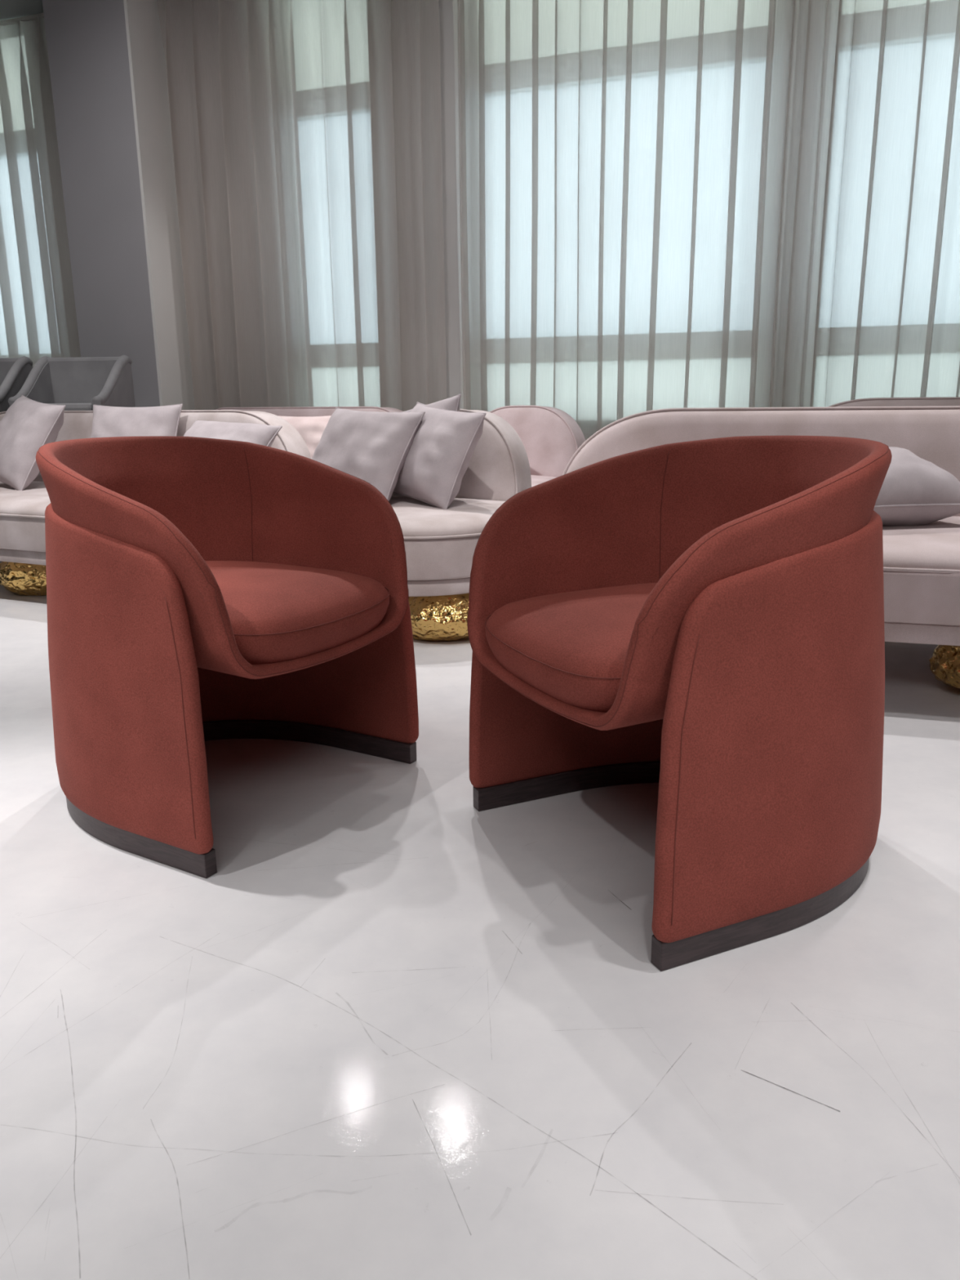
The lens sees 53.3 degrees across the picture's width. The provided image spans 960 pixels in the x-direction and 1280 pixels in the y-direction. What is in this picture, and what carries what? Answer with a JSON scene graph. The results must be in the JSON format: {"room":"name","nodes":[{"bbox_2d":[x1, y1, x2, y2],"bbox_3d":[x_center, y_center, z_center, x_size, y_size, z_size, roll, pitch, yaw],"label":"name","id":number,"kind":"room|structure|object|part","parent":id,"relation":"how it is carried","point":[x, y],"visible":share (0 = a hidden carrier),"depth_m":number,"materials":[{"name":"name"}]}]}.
{"room":"store","nodes":[
{"label":"store","id":0,"kind":"room"},
{"bbox_2d":[0,0,43,21],"bbox_3d":[-2.285,-2.420,0.117,11.400,0.100,11.400,5,15,20],"label":"ceiling","id":1,"kind":"structure","parent":0,"point":[9,9],"depth_m":5.75,"materials":[{"name":"paint"}]},
{"bbox_2d":[0,13,80,367],"bbox_3d":[-3.817,-2.407,6.607,2.812,3.060,0.169,5,15,20],"label":"sheer curtain","id":2,"kind":"object","parent":1,"relation":"hanging from","point":[38,316],"visible":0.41,"depth_m":6.14,"materials":[{"name":"fabric"}]},
{"bbox_2d":[156,0,446,411],"bbox_3d":[-1.037,-2.174,5.572,1.764,3.060,0.170,5,15,20],"label":"sheer curtain","id":3,"kind":"object","parent":1,"relation":"hanging from","point":[306,135],"visible":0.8,"depth_m":5.48,"materials":[{"name":"fabric"}]},
{"bbox_2d":[452,0,831,440],"bbox_3d":[0.739,-2.023,4.905,1.889,3.060,0.155,5,15,20],"label":"sheer curtain","id":4,"kind":"object","parent":1,"relation":"hanging from","point":[637,180],"visible":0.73,"depth_m":4.87,"materials":[{"name":"fabric"}]},
{"bbox_2d":[803,0,959,407],"bbox_3d":[2.607,-1.848,4.135,2.214,3.060,0.162,5,15,20],"label":"sheer curtain","id":5,"kind":"object","parent":1,"relation":"hanging from","point":[884,316],"visible":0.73,"depth_m":4.42,"materials":[{"name":"fabric"}]},
{"bbox_2d":[42,0,159,407],"bbox_3d":[-2.186,-2.261,5.964,0.575,3.090,0.350,5,15,20],"label":"pillar","id":6,"kind":"structure","parent":0,"point":[86,40],"depth_m":5.68,"materials":[{"name":"paint"}]},
{"bbox_2d":[123,0,195,409],"bbox_3d":[-1.909,-2.237,5.860,0.020,3.090,0.350,5,15,20],"label":"wall","id":7,"kind":"structure","parent":0,"point":[146,54],"depth_m":5.72,"materials":[{"name":"white paint"}]},
{"bbox_2d":[438,0,461,408],"bbox_3d":[-0.273,-2.178,5.555,11.400,3.090,0.240,5,15,20],"label":"wall","id":8,"kind":"structure","parent":0,"point":[449,201],"depth_m":5.31,"materials":[{"name":"paint"}]},
{"bbox_2d":[0,560,959,1279],"bbox_3d":[-2.251,0.671,0.902,11.400,0.101,11.400,5,15,20],"label":"floor","id":9,"kind":"structure","parent":0,"point":[400,1028],"depth_m":1.24,"materials":[{"name":"grey"}]},
{"bbox_2d":[0,355,32,412],"bbox_3d":[-2.852,-1.073,5.451,0.512,1.055,0.494,0,14,2],"label":"armchair","id":10,"kind":"object","parent":9,"relation":"on","point":[14,371],"visible":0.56,"depth_m":5.40,"materials":[{"name":"grey fabric"}]},
{"bbox_3d":[-2.848,-1.418,5.570,0.480,0.425,0.070,0,14,2],"label":"panel","id":11,"kind":"part","parent":10,"relation":"part of","materials":[{"name":"grey fabric"}]},
{"bbox_2d":[8,355,135,410],"bbox_3d":[-2.277,-1.080,5.451,0.512,1.055,0.494,0,14,2],"label":"armchair","id":12,"kind":"object","parent":9,"relation":"on","point":[78,384],"visible":0.5,"depth_m":5.49,"materials":[{"name":"grey fabric"}]},
{"bbox_3d":[-2.505,-1.366,5.381,0.050,0.409,0.480,0,14,2],"label":"arm panel","id":13,"kind":"part","parent":12,"relation":"part of","materials":[{"name":"grey fabric"}]},
{"bbox_2d":[45,403,92,410],"bbox_3d":[-2.280,-1.281,5.359,0.400,0.090,0.410,0,14,2],"label":"seat cushion","id":14,"kind":"object","parent":12,"relation":"on","point":[69,406],"depth_m":5.15,"materials":[{"name":"grey fabric"}]},
{"bbox_3d":[-2.273,-1.425,5.570,0.480,0.425,0.070,0,14,2],"label":"panel","id":15,"kind":"part","parent":12,"relation":"part of","materials":[{"name":"grey fabric"}]},
{"bbox_3d":[-2.055,-1.367,5.365,0.050,0.409,0.480,0,14,2],"label":"arm panel","id":16,"kind":"part","parent":12,"relation":"part of","materials":[{"name":"grey fabric"}]},
{"bbox_2d":[35,435,418,878],"bbox_3d":[-0.560,-0.043,1.968,0.674,0.726,0.655,8,17,30],"label":"barrel armchair","id":17,"kind":"object","parent":9,"relation":"on","point":[199,590],"visible":1,"depth_m":1.79,"materials":[{"name":"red fabric"}]},
{"bbox_2d":[204,560,389,664],"bbox_3d":[-0.476,-0.065,1.910,0.475,0.138,0.496,8,17,30],"label":"seat cushion","id":18,"kind":"object","parent":17,"relation":"on","point":[273,612],"depth_m":1.80,"materials":[{"name":"red fabric"}]},
{"bbox_2d":[0,408,531,641],"bbox_3d":[-1.279,-0.571,4.013,3.234,0.757,0.957,6,16,25],"label":"curved sofa","id":19,"kind":"object","parent":9,"relation":"on","point":[440,544],"visible":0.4,"depth_m":3.61,"materials":[{"name":"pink fabric"}]},
{"bbox_3d":[-1.902,-0.297,4.133,0.363,0.180,0.318,6,16,25],"label":"leg","id":20,"kind":"part","parent":19,"relation":"part of","materials":[{"name":"gold metal"}]},
{"bbox_2d":[0,395,66,490],"bbox_3d":[-2.074,-0.895,4.327,0.272,0.416,0.485,-14,20,-43],"label":"pillow","id":21,"kind":"object","parent":19,"relation":"on","point":[28,424],"visible":0.9,"depth_m":4.20,"materials":[{"name":"fabric"}]},
{"bbox_2d":[90,404,182,438],"bbox_3d":[-1.532,-0.849,4.217,0.436,0.370,0.225,2,15,12],"label":"pillow","id":22,"kind":"object","parent":19,"relation":"on","point":[162,420],"visible":0.41,"depth_m":4.17,"materials":[{"name":"fabric"}]},
{"bbox_3d":[-1.662,-0.898,4.519,2.035,0.350,0.260,6,16,25],"label":"backrest","id":23,"kind":"part","parent":19,"relation":"part of","materials":[{"name":"beige fabric"}]},
{"bbox_2d":[183,420,282,447],"bbox_3d":[-1.072,-0.736,3.886,0.465,0.299,0.296,7,16,27],"label":"pillow","id":24,"kind":"object","parent":19,"relation":"on","point":[261,434],"visible":0.34,"depth_m":3.85,"materials":[{"name":"fabric"}]},
{"bbox_2d":[0,481,505,536],"bbox_3d":[-1.288,-0.581,3.990,3.216,0.064,0.896,6,16,25],"label":"seat cushion","id":25,"kind":"object","parent":19,"relation":"on","point":[468,513],"depth_m":3.41,"materials":[{"name":"beige fabric"}]},
{"bbox_2d":[311,407,425,501],"bbox_3d":[-0.450,-0.683,3.561,0.491,0.351,0.255,12,19,41],"label":"pillow","id":26,"kind":"object","parent":19,"relation":"on","point":[373,447],"visible":0.58,"depth_m":3.44,"materials":[{"name":"fabric"}]},
{"bbox_2d":[402,394,461,412],"bbox_3d":[-0.254,-0.728,3.633,0.495,0.397,0.220,11,18,38],"label":"pillow","id":27,"kind":"object","parent":19,"relation":"on","point":[452,403],"visible":0.1,"depth_m":3.51,"materials":[{"name":"fabric"}]},
{"bbox_3d":[-0.123,-0.101,3.286,0.347,0.180,0.328,6,16,25],"label":"leg","id":28,"kind":"part","parent":19,"relation":"part of","materials":[{"name":"gold metal"}]},
{"bbox_2d":[392,401,486,509],"bbox_3d":[-0.179,-0.675,3.480,0.222,0.369,0.487,-10,17,-32],"label":"pillow","id":29,"kind":"object","parent":19,"relation":"on","point":[444,443],"visible":0.73,"depth_m":3.33,"materials":[{"name":"fabric"}]},
{"bbox_3d":[-0.148,-0.733,3.805,0.720,0.350,0.260,6,16,25],"label":"backrest","id":30,"kind":"part","parent":19,"relation":"part of","materials":[{"name":"beige fabric"}]},
{"bbox_2d":[216,404,585,487],"bbox_3d":[-0.693,-0.820,4.966,2.464,0.757,0.957,6,16,25],"label":"curved sofa","id":31,"kind":"object","parent":9,"relation":"on","point":[550,437],"visible":0.06,"depth_m":4.73,"materials":[{"name":"fabric"}]},
{"bbox_2d":[277,415,331,457],"bbox_3d":[-0.852,-0.902,4.512,0.446,0.314,0.208,5,15,21],"label":"pillow","id":32,"kind":"object","parent":31,"relation":"on","point":[311,428],"visible":0.14,"depth_m":4.42,"materials":[{"name":"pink fabric"}]},
{"bbox_3d":[-0.976,-1.136,5.425,1.490,0.350,0.260,6,16,25],"label":"backrest","id":33,"kind":"part","parent":31,"relation":"part of","materials":[{"name":"fabric"}]},
{"bbox_3d":[0.226,-1.005,4.858,0.660,0.350,0.260,6,16,25],"label":"backrest","id":34,"kind":"part","parent":31,"relation":"part of","materials":[{"name":"fabric"}]},
{"bbox_2d":[530,475,556,487],"bbox_3d":[-0.703,-0.830,4.944,2.446,0.064,0.896,6,16,25],"label":"seat cushion","id":35,"kind":"object","parent":31,"relation":"on","point":[535,479],"depth_m":4.54,"materials":[{"name":"fabric"}]},
{"bbox_2d":[466,435,892,971],"bbox_3d":[0.382,0.021,1.677,0.674,0.726,0.655,-7,16,-24],"label":"barrel armchair","id":36,"kind":"object","parent":9,"relation":"on","point":[702,620],"visible":1,"depth_m":1.43,"materials":[{"name":"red fabric"}]},
{"bbox_2d":[484,582,657,712],"bbox_3d":[0.292,-0.002,1.628,0.475,0.138,0.496,-7,16,-24],"label":"seat cushion","id":37,"kind":"object","parent":36,"relation":"on","point":[566,647],"depth_m":1.54,"materials":[{"name":"red fabric"}]},
{"bbox_2d":[562,405,959,688],"bbox_3d":[1.452,-0.286,2.775,2.634,0.757,0.957,4,15,16],"label":"curved sofa","id":38,"kind":"object","parent":9,"relation":"on","point":[922,562],"visible":0.2,"depth_m":2.99,"materials":[{"name":"fabric"}]},
{"bbox_3d":[1.551,-0.560,3.049,2.620,0.350,0.260,4,15,16],"label":"backrest","id":39,"kind":"part","parent":38,"relation":"part of","materials":[{"name":"fabric"}]},
{"bbox_2d":[873,446,959,525],"bbox_3d":[1.161,-0.453,2.829,0.456,0.224,0.364,-3,14,-10],"label":"pillow","id":40,"kind":"object","parent":38,"relation":"on","point":[914,491],"visible":0.31,"depth_m":2.69,"materials":[{"name":"fabric"}]},
{"bbox_2d":[882,515,959,569],"bbox_3d":[1.455,-0.295,2.748,2.596,0.064,0.896,4,15,16],"label":"seat cushion","id":41,"kind":"object","parent":38,"relation":"on","point":[935,545],"depth_m":2.47,"materials":[{"name":"fabric"}]},
{"bbox_3d":[1.420,0.056,2.601,0.365,0.180,0.323,4,15,16],"label":"leg","id":42,"kind":"part","parent":38,"relation":"part of","materials":[{"name":"gold metal"}]},
{"bbox_2d":[829,396,959,406],"bbox_3d":[2.068,-0.555,3.761,1.964,0.779,0.960,4,15,16],"label":"curved sofa","id":43,"kind":"object","parent":9,"relation":"on","point":[939,401],"visible":0.02,"depth_m":4.05,"materials":[{"name":"fabric"}]}
]}

